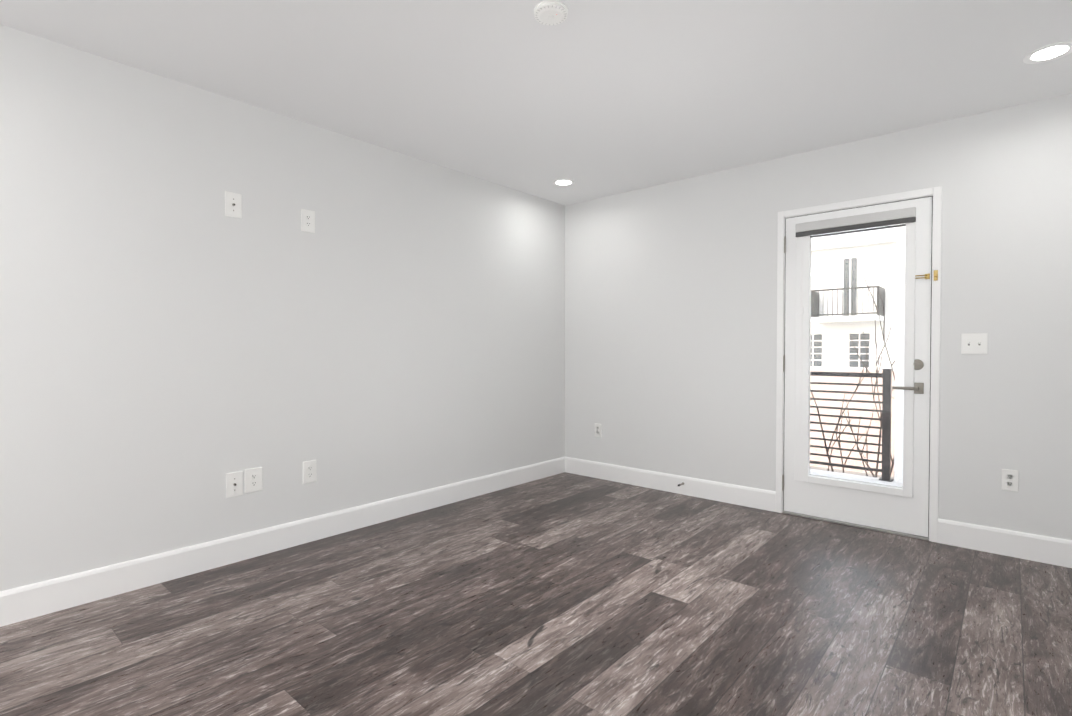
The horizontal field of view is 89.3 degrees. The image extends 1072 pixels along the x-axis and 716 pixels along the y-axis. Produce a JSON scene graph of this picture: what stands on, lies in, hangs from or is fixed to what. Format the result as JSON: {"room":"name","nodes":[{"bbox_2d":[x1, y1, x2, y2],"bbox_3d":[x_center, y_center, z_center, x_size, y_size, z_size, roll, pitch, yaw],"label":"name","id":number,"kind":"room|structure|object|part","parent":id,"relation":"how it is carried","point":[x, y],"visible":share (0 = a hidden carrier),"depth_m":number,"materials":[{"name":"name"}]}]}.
{"room":"living room","nodes":[
{"label":"living room","id":0,"kind":"room"},
{"bbox_2d":[0,24,564,590],"bbox_3d":[-2.254,-0.130,2.224,0.150,2.440,7.764,1,1,41],"label":"wall","id":1,"kind":"structure","parent":0,"point":[176,344],"depth_m":2.84,"materials":[{"name":"white paint"}]},
{"bbox_2d":[225,191,241,217],"bbox_3d":[-1.585,-0.804,2.848,0.018,0.128,0.082,1,1,41],"label":"outlet","id":2,"kind":"object","parent":1,"relation":"attached to","point":[233,204],"visible":1,"depth_m":2.85,"materials":[{"name":"white plastic"}]},
{"bbox_2d":[226,471,242,497],"bbox_3d":[-1.590,0.668,2.866,0.018,0.128,0.082,1,1,41],"label":"outlet","id":3,"kind":"object","parent":1,"relation":"attached to","point":[234,483],"visible":1,"depth_m":2.87,"materials":[{"name":"white plastic"}]},
{"bbox_2d":[245,467,262,492],"bbox_3d":[-1.530,0.661,2.942,0.008,0.128,0.092,1,1,41],"label":"electrical outlet","id":4,"kind":"object","parent":1,"relation":"attached to","point":[253,479],"visible":1,"depth_m":2.94,"materials":[{"name":"white plastic"}]},
{"bbox_2d":[0,457,564,626],"bbox_3d":[-2.193,1.021,2.188,0.014,0.140,7.464,1,1,41],"label":"baseboard","id":5,"kind":"structure","parent":1,"relation":"attached to","point":[25,602],"depth_m":2.85,"materials":[{"name":"white wood"}]},
{"bbox_2d":[301,209,314,232],"bbox_3d":[-1.324,-0.796,3.153,0.008,0.128,0.082,1,1,41],"label":"outlet","id":6,"kind":"object","parent":1,"relation":"attached to","point":[307,220],"visible":1,"depth_m":3.15,"materials":[{"name":"white plastic"}]},
{"bbox_2d":[303,460,316,483],"bbox_3d":[-1.324,0.665,3.176,0.008,0.128,0.082,1,1,41],"label":"electrical outlet","id":7,"kind":"object","parent":1,"relation":"attached to","point":[309,472],"visible":1,"depth_m":3.17,"materials":[{"name":"white plastic"}]},
{"bbox_2d":[0,472,1071,715],"bbox_3d":[-0.838,1.160,1.000,3.920,0.100,7.764,1,1,41],"label":"floor","id":8,"kind":"structure","parent":0,"point":[566,594],"depth_m":2.21,"materials":[{"name":"plastic"}]},
{"bbox_2d":[782,511,928,540],"bbox_3d":[2.063,1.063,3.531,0.818,0.013,0.192,1,1,41],"label":"threshold","id":9,"kind":"object","parent":8,"relation":"on","point":[861,526],"visible":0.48,"depth_m":3.43,"materials":[{"name":"silver metal"}]},
{"bbox_2d":[0,0,1071,204],"bbox_3d":[-0.838,-1.390,0.960,3.920,0.120,7.764,1,1,41],"label":"ceiling","id":10,"kind":"structure","parent":0,"point":[594,99],"depth_m":2.55,"materials":[{"name":"grey paint"}]},
{"bbox_2d":[534,0,567,24],"bbox_3d":[0.058,-1.335,2.107,0.132,0.026,0.132,1,1,41],"label":"smoke detector","id":11,"kind":"object","parent":10,"relation":"attached to","point":[550,12],"visible":1,"depth_m":2.08,"materials":[{"name":"white plastic"}]},
{"bbox_2d":[552,179,574,185],"bbox_3d":[0.217,-1.380,4.270,0.176,0.004,0.176,1,1,41],"label":"recessed light","id":12,"kind":"object","parent":10,"relation":"in","point":[563,182],"visible":1,"depth_m":4.27,"materials":[{"name":"white"}]},
{"bbox_2d":[1023,41,1071,63],"bbox_3d":[2.276,-1.351,2.404,0.176,0.004,0.176,1,1,41],"label":"recessed light","id":13,"kind":"object","parent":10,"relation":"in","point":[1051,52],"visible":1,"depth_m":2.40,"materials":[{"name":"white"}]},
{"bbox_2d":[565,93,1071,539],"bbox_3d":[1.674,-0.155,3.841,3.620,2.440,0.150,1,1,41],"label":"wall","id":14,"kind":"structure","parent":0,"point":[670,327],"depth_m":3.64,"materials":[{"name":"white paint"}]},
{"bbox_2d":[595,423,600,436],"bbox_3d":[0.542,0.631,4.742,0.070,0.115,0.008,1,1,41],"label":"electrical outlet","id":15,"kind":"object","parent":14,"relation":"attached to","point":[597,430],"visible":1,"depth_m":4.74,"materials":[{"name":"white plastic"}]},
{"bbox_2d":[565,457,775,511],"bbox_3d":[0.961,0.987,4.376,1.867,0.140,0.014,1,1,41],"label":"baseboard","id":16,"kind":"structure","parent":14,"relation":"attached to","point":[757,498],"depth_m":4.24,"materials":[{"name":"white wood"}]},
{"bbox_2d":[782,237,785,490],"bbox_3d":[1.704,0.042,3.734,0.029,1.744,0.047,1,1,41],"label":"door frame hinges","id":17,"kind":"object","parent":14,"relation":"attached to","point":[783,365],"visible":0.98,"depth_m":3.71,"materials":[{"name":"grey metal"}]},
{"bbox_2d":[776,186,941,542],"bbox_3d":[2.044,0.036,3.492,0.906,2.068,0.191,1,1,41],"label":"door","id":18,"kind":"structure","parent":14,"relation":"attached to","point":[891,512],"depth_m":3.39,"materials":[{"name":"white paint"}]},
{"bbox_3d":[2.004,-0.030,3.448,0.662,1.727,0.023,1,1,41],"label":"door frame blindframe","id":19,"kind":"part","parent":18,"relation":"part of","materials":[{"name":"white"}]},
{"bbox_2d":[796,217,915,237],"bbox_3d":[1.998,-0.816,3.429,0.664,0.044,0.031,1,1,41],"label":"blind stack","id":20,"kind":"object","parent":18,"relation":"attached to","point":[872,225],"visible":0.98,"depth_m":3.40,"materials":[{"name":"grey"}]},
{"bbox_3d":[2.050,-0.029,3.484,0.614,1.714,0.014,1,1,41],"label":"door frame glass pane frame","id":21,"kind":"part","parent":18,"relation":"part of","materials":[{"name":"white"}]},
{"bbox_3d":[2.023,-0.029,3.453,0.586,1.686,0.048,1,1,41],"label":"glass","id":22,"kind":"part","parent":18,"relation":"part of","materials":[{"name":"clear glass"}]},
{"bbox_3d":[2.027,0.051,3.474,0.818,2.008,0.040,1,1,41],"label":"door frame weatherstrip","id":23,"kind":"part","parent":18,"relation":"part of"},
{"bbox_2d":[892,383,923,393],"bbox_3d":[2.218,0.179,3.238,0.151,0.066,0.058,1,1,41],"label":"lever","id":24,"kind":"object","parent":18,"relation":"attached to","point":[917,388],"visible":0.96,"depth_m":3.22,"materials":[{"name":"grey metal"}]},
{"bbox_3d":[2.259,0.040,3.217,0.064,0.064,0.033,1,1,41],"label":"door frame deadbolt","id":25,"kind":"part","parent":18,"relation":"part of","materials":[{"name":"silver metal"}]},
{"bbox_3d":[2.272,-0.480,3.188,0.145,0.060,0.047,1,1,41],"label":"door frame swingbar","id":26,"kind":"part","parent":18,"relation":"part of","materials":[{"name":"gold metal"}]},
{"bbox_2d":[961,333,987,353],"bbox_3d":[2.456,-0.081,3.042,0.116,0.115,0.021,1,1,41],"label":"double light switch","id":27,"kind":"object","parent":14,"relation":"attached to","point":[974,343],"visible":1,"depth_m":3.04,"materials":[{"name":"white plastic"}]},
{"bbox_2d":[938,518,1071,567],"bbox_3d":[2.662,1.010,2.883,0.847,0.140,0.014,1,1,41],"label":"baseboard","id":28,"kind":"structure","parent":14,"relation":"attached to","point":[1037,548],"depth_m":2.96,"materials":[{"name":"white wood"}]},
{"bbox_2d":[1001,469,1018,491],"bbox_3d":[2.580,0.665,2.954,0.070,0.115,0.008,1,1,41],"label":"electrical outlet","id":29,"kind":"object","parent":14,"relation":"attached to","point":[1009,480],"visible":1,"depth_m":2.95,"materials":[{"name":"white plastic"}]},
{"label":"outside","id":30,"kind":"structure","parent":0,"visible":0},
{"bbox_2d":[810,466,893,478],"bbox_3d":[21.401,3.966,29.130,80.000,0.200,67.786,1,1,41],"label":"ground","id":31,"kind":"structure","parent":30,"point":[838,471],"depth_m":19.07,"materials":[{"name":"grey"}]},
{"bbox_2d":[810,369,894,476],"bbox_3d":[14.306,2.160,22.532,30.000,3.620,9.020,1,1,41],"label":"building","id":32,"kind":"structure","parent":31,"relation":"on","point":[826,387],"depth_m":19.33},
{"bbox_2d":[811,242,895,369],"bbox_3d":[14.312,-1.814,22.477,30.000,4.330,9.000,1,1,41],"label":"building","id":33,"kind":"structure","parent":32,"relation":"on","point":[826,269],"depth_m":19.02,"materials":[{"name":"white paint"}]},
{"bbox_2d":[811,315,883,322],"bbox_3d":[10.760,-1.337,18.816,2.100,0.170,1.200,1,1,41],"label":"balcony slab","id":34,"kind":"object","parent":33,"relation":"attached to","point":[835,318],"depth_m":18.44,"materials":[{"name":"white concrete"}]},
{"bbox_2d":[811,286,879,316],"bbox_3d":[10.381,-1.890,18.375,2.114,0.950,0.050,1,1,41],"label":"rail","id":35,"kind":"object","parent":34,"relation":"on","point":[816,302],"depth_m":18.44,"materials":[{"name":"black metal"}]},
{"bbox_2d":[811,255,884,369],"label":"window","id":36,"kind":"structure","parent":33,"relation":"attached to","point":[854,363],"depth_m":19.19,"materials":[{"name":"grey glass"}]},
{"bbox_3d":[10.229,-0.281,20.047,0.620,1.180,0.015,1,1,41],"label":"building muntin","id":37,"kind":"part","parent":36,"relation":"part of","materials":[{"name":"white"}]},
{"bbox_3d":[10.241,-0.281,20.060,0.780,1.340,0.080,1,1,41],"label":"building window frame","id":38,"kind":"part","parent":36,"relation":"part of","materials":[{"name":"white"}]},
{"bbox_3d":[11.131,-2.503,19.220,0.044,2.050,0.015,1,1,41],"label":"building muntin","id":39,"kind":"part","parent":36,"relation":"part of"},
{"bbox_3d":[11.143,-2.503,19.233,0.580,2.210,0.080,1,1,41],"label":"building window frame","id":40,"kind":"part","parent":36,"relation":"part of","materials":[{"name":"white"}]},
{"bbox_3d":[11.357,-0.265,19.058,0.620,1.180,0.015,1,1,41],"label":"building muntin","id":41,"kind":"part","parent":36,"relation":"part of","materials":[{"name":"white"}]},
{"bbox_3d":[11.368,-0.265,19.071,0.780,1.340,0.080,1,1,41],"label":"building window frame","id":42,"kind":"part","parent":36,"relation":"part of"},
{"bbox_3d":[11.553,-1.886,18.151,0.057,0.950,1.140,1,1,41],"label":"building balcony rail","id":43,"kind":"part","parent":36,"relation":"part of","materials":[{"name":"grey metal"}]},
{"bbox_2d":[811,225,896,250],"bbox_3d":[14.279,-4.803,22.392,30.400,1.650,9.500,1,1,41],"label":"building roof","id":44,"kind":"structure","parent":33,"relation":"on","point":[861,243],"depth_m":19.34,"materials":[{"name":"white"}]},
{"bbox_2d":[810,275,894,477],"bbox_3d":[3.413,1.705,5.798,2.245,5.058,1.366,1,1,41],"label":"tree","id":45,"kind":"object","parent":31,"relation":"on","point":[861,453],"depth_m":5.76,"materials":[{"name":"brown plant"}]},
{"bbox_2d":[810,469,902,486],"bbox_3d":[2.400,1.171,4.402,2.900,0.170,1.620,1,1,41],"label":"floor","id":46,"kind":"structure","parent":30,"point":[834,474],"depth_m":4.93,"materials":[{"name":"white concrete"}]},
{"bbox_2d":[810,369,893,481],"bbox_3d":[2.466,0.579,5.347,1.780,0.985,0.100,1,1,41],"label":"balcony railing","id":47,"kind":"object","parent":46,"relation":"on","point":[885,426],"depth_m":4.85,"materials":[{"name":"black metal"}]},
{"bbox_2d":[894,223,905,482],"bbox_3d":[3.569,-0.178,4.367,1.125,2.530,0.100,1,1,41],"label":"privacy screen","id":48,"kind":"object","parent":46,"relation":"on","point":[901,354],"depth_m":4.68,"materials":[{"name":"white"}]}
]}

